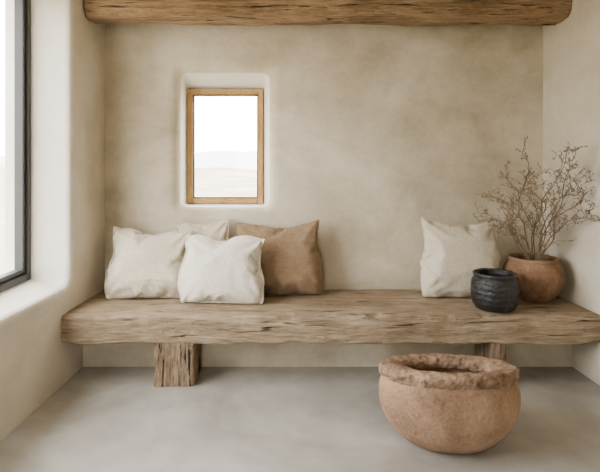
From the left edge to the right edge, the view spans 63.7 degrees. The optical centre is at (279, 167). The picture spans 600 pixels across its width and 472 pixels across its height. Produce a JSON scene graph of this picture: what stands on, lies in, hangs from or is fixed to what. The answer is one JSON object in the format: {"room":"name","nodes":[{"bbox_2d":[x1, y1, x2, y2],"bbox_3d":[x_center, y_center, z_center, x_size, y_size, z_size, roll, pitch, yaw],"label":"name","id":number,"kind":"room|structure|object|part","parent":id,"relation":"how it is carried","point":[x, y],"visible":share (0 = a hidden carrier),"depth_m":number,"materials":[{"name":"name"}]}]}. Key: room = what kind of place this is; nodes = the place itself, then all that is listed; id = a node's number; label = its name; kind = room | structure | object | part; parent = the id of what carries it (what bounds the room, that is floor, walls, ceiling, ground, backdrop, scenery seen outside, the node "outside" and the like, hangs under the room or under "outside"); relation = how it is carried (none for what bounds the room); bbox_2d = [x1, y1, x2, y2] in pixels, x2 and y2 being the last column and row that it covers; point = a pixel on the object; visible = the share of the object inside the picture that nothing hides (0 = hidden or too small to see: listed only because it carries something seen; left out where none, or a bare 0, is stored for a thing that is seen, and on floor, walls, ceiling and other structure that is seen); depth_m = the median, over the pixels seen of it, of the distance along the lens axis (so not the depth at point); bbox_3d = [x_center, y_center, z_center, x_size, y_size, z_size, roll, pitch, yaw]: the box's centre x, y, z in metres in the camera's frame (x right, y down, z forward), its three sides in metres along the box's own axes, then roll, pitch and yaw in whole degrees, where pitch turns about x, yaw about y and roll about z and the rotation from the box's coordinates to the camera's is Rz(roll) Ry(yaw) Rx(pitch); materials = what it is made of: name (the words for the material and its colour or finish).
{"room":"traditional dwelling","nodes":[
{"label":"traditional dwelling","id":0,"kind":"room"},
{"bbox_2d":[0,0,104,440],"bbox_3d":[-1.715,0.030,1.150,0.420,2.960,5.926,0,0,3],"label":"wall","id":1,"kind":"structure","parent":0,"point":[68,48],"depth_m":3.23,"materials":[{"name":"paint"}]},
{"bbox_2d":[0,0,30,291],"bbox_3d":[-1.695,-0.231,2.072,0.080,1.938,2.265,0,0,0],"label":"window","id":2,"kind":"structure","parent":1,"relation":"in","point":[21,273],"depth_m":3.13,"materials":[{"name":"grey metal"}]},
{"bbox_3d":[-1.700,-0.231,2.072,0.050,1.844,2.171,0,0,0],"label":"sash","id":3,"kind":"part","parent":2,"relation":"part of","materials":[{"name":"black metal"}]},
{"bbox_2d":[0,367,599,471],"bbox_3d":[0.157,1.485,1.150,4.433,0.150,6.100,0,0,0],"label":"floor","id":4,"kind":"structure","parent":0,"point":[102,419],"depth_m":2.62,"materials":[{"name":"grey concrete"}]},
{"bbox_2d":[61,289,599,386],"bbox_3d":[0.331,1.180,3.441,3.477,0.460,0.697,0,0,0],"label":"bench","id":5,"kind":"object","parent":4,"relation":"on","point":[177,330],"visible":0.8,"depth_m":3.10,"materials":[{"name":"brown wood"}]},
{"bbox_2d":[104,227,191,298],"bbox_3d":[-0.973,0.694,3.557,0.613,0.510,0.306,0,0,0],"label":"cushion","id":6,"kind":"object","parent":5,"relation":"on","point":[142,265],"visible":0.8,"depth_m":3.46,"materials":[{"name":"beige fabric"}]},
{"bbox_3d":[-0.684,1.270,3.256,0.274,0.280,0.317,0,0,0],"label":"leg","id":7,"kind":"part","parent":5,"relation":"part of","materials":[{"name":"brown wood"}]},
{"bbox_2d":[175,217,228,242],"bbox_3d":[-0.583,0.665,3.721,0.460,0.567,0.122,0,0,0],"label":"cushion","id":8,"kind":"object","parent":5,"relation":"on","point":[217,230],"visible":0.2,"depth_m":3.71,"materials":[{"name":"beige fabric"}]},
{"bbox_2d":[177,234,264,303],"bbox_3d":[-0.417,0.714,3.418,0.622,0.467,0.265,0,0,5],"label":"cushion","id":9,"kind":"object","parent":5,"relation":"on","point":[228,271],"visible":1,"depth_m":3.34,"materials":[{"name":"white fabric"}]},
{"bbox_2d":[235,219,322,294],"bbox_3d":[-0.015,0.669,3.643,0.679,0.559,0.277,0,0,0],"label":"cushion","id":10,"kind":"object","parent":5,"relation":"on","point":[291,261],"visible":0.71,"depth_m":3.56,"materials":[{"name":"brown fabric"}]},
{"bbox_2d":[420,216,500,296],"bbox_3d":[1.340,0.656,3.578,0.617,0.586,0.302,0,0,0],"label":"cushion","id":11,"kind":"object","parent":5,"relation":"on","point":[451,253],"visible":0.86,"depth_m":3.49,"materials":[{"name":"beige fabric"}]},
{"bbox_3d":[1.415,1.270,3.255,0.105,0.280,0.316,0,0,0],"label":"leg","id":12,"kind":"part","parent":5,"relation":"part of","materials":[{"name":"brown wood"}]},
{"bbox_2d":[470,268,519,312],"bbox_3d":[1.452,0.826,3.262,0.304,0.245,0.306,0,0,0],"label":"pot","id":13,"kind":"object","parent":5,"relation":"on","point":[494,290],"visible":1,"depth_m":3.15,"materials":[{"name":"black ceramic"}]},
{"bbox_2d":[503,253,565,302],"bbox_3d":[1.840,0.795,3.500,0.409,0.305,0.410,0,0,0],"label":"terracotta pot","id":14,"kind":"object","parent":5,"relation":"on","point":[541,281],"visible":0.9,"depth_m":3.35,"materials":[{"name":"brown ceramic"}]},
{"bbox_2d":[473,136,599,260],"bbox_3d":[1.696,0.343,3.331,0.732,1.154,0.685,0,0,0],"label":"dried branches","id":15,"kind":"object","parent":14,"relation":"in","point":[511,222],"visible":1,"depth_m":3.38,"materials":[{"name":"brown plant"}]},
{"bbox_2d":[378,353,520,453],"bbox_3d":[0.883,1.196,2.541,0.732,0.429,0.580,0,0,0],"label":"clay pot","id":16,"kind":"object","parent":4,"relation":"on","point":[443,403],"visible":1,"depth_m":2.32,"materials":[{"name":"ceramic"}]},
{"bbox_2d":[105,23,542,289],"bbox_3d":[0.167,0.030,4.010,4.413,2.960,0.420,0,0,0],"label":"wall","id":17,"kind":"structure","parent":0,"point":[370,131],"depth_m":3.80,"materials":[{"name":"paint"}]},
{"bbox_2d":[187,89,262,203],"bbox_3d":[-0.458,-0.181,4.058,0.635,0.958,0.085,0,0,0],"label":"window","id":18,"kind":"structure","parent":17,"relation":"in","point":[191,93],"depth_m":4.01,"materials":[{"name":"brown wood"}]},
{"bbox_2d":[83,342,571,366],"bbox_3d":[0.333,1.286,3.620,3.521,0.288,0.400,0,0,0],"label":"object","id":19,"kind":"structure","parent":17,"relation":"attached to","point":[289,354],"depth_m":3.42,"materials":[{"name":"paint"}]},
{"bbox_2d":[543,0,599,384],"bbox_3d":[2.223,0.030,1.150,0.300,2.960,5.900,0,0,0],"label":"wall","id":20,"kind":"structure","parent":0,"point":[571,47],"depth_m":3.36,"materials":[{"name":"paint"}]},
{"bbox_3d":[0.157,-1.425,1.150,4.433,0.150,6.100,0,0,0],"label":"ceiling","id":21,"kind":"structure","parent":0,"visible":0},
{"bbox_2d":[84,0,571,25],"bbox_3d":[0.342,-1.204,3.546,3.455,0.275,0.294,0,0,0],"label":"ceiling beam","id":22,"kind":"structure","parent":21,"relation":"attached to","point":[178,12],"depth_m":3.43,"materials":[{"name":"brown wood"}]},
{"label":"outside","id":23,"kind":"structure","parent":0,"visible":0},
{"bbox_2d":[0,180,256,274],"bbox_3d":[0.000,2.010,100.000,600.000,0.001,600.000,0,0,0],"label":"ground","id":24,"kind":"structure","parent":23,"point":[203,188],"depth_m":41.23,"materials":[{"name":"white"}]},
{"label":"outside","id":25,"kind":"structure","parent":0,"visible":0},
{"bbox_2d":[0,151,256,169],"bbox_3d":[0.000,-1.530,132.500,300.000,7.281,45.000,0,0,0],"label":"hill","id":26,"kind":"structure","parent":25,"point":[228,159],"depth_m":122.91,"materials":[{"name":"grey"}]},
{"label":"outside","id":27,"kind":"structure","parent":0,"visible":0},
{"bbox_2d":[0,166,256,179],"bbox_3d":[0.000,0.632,102.500,300.000,2.955,45.000,0,0,0],"label":"hill","id":28,"kind":"structure","parent":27,"point":[213,173],"depth_m":89.76,"materials":[{"name":"white"}]}
]}

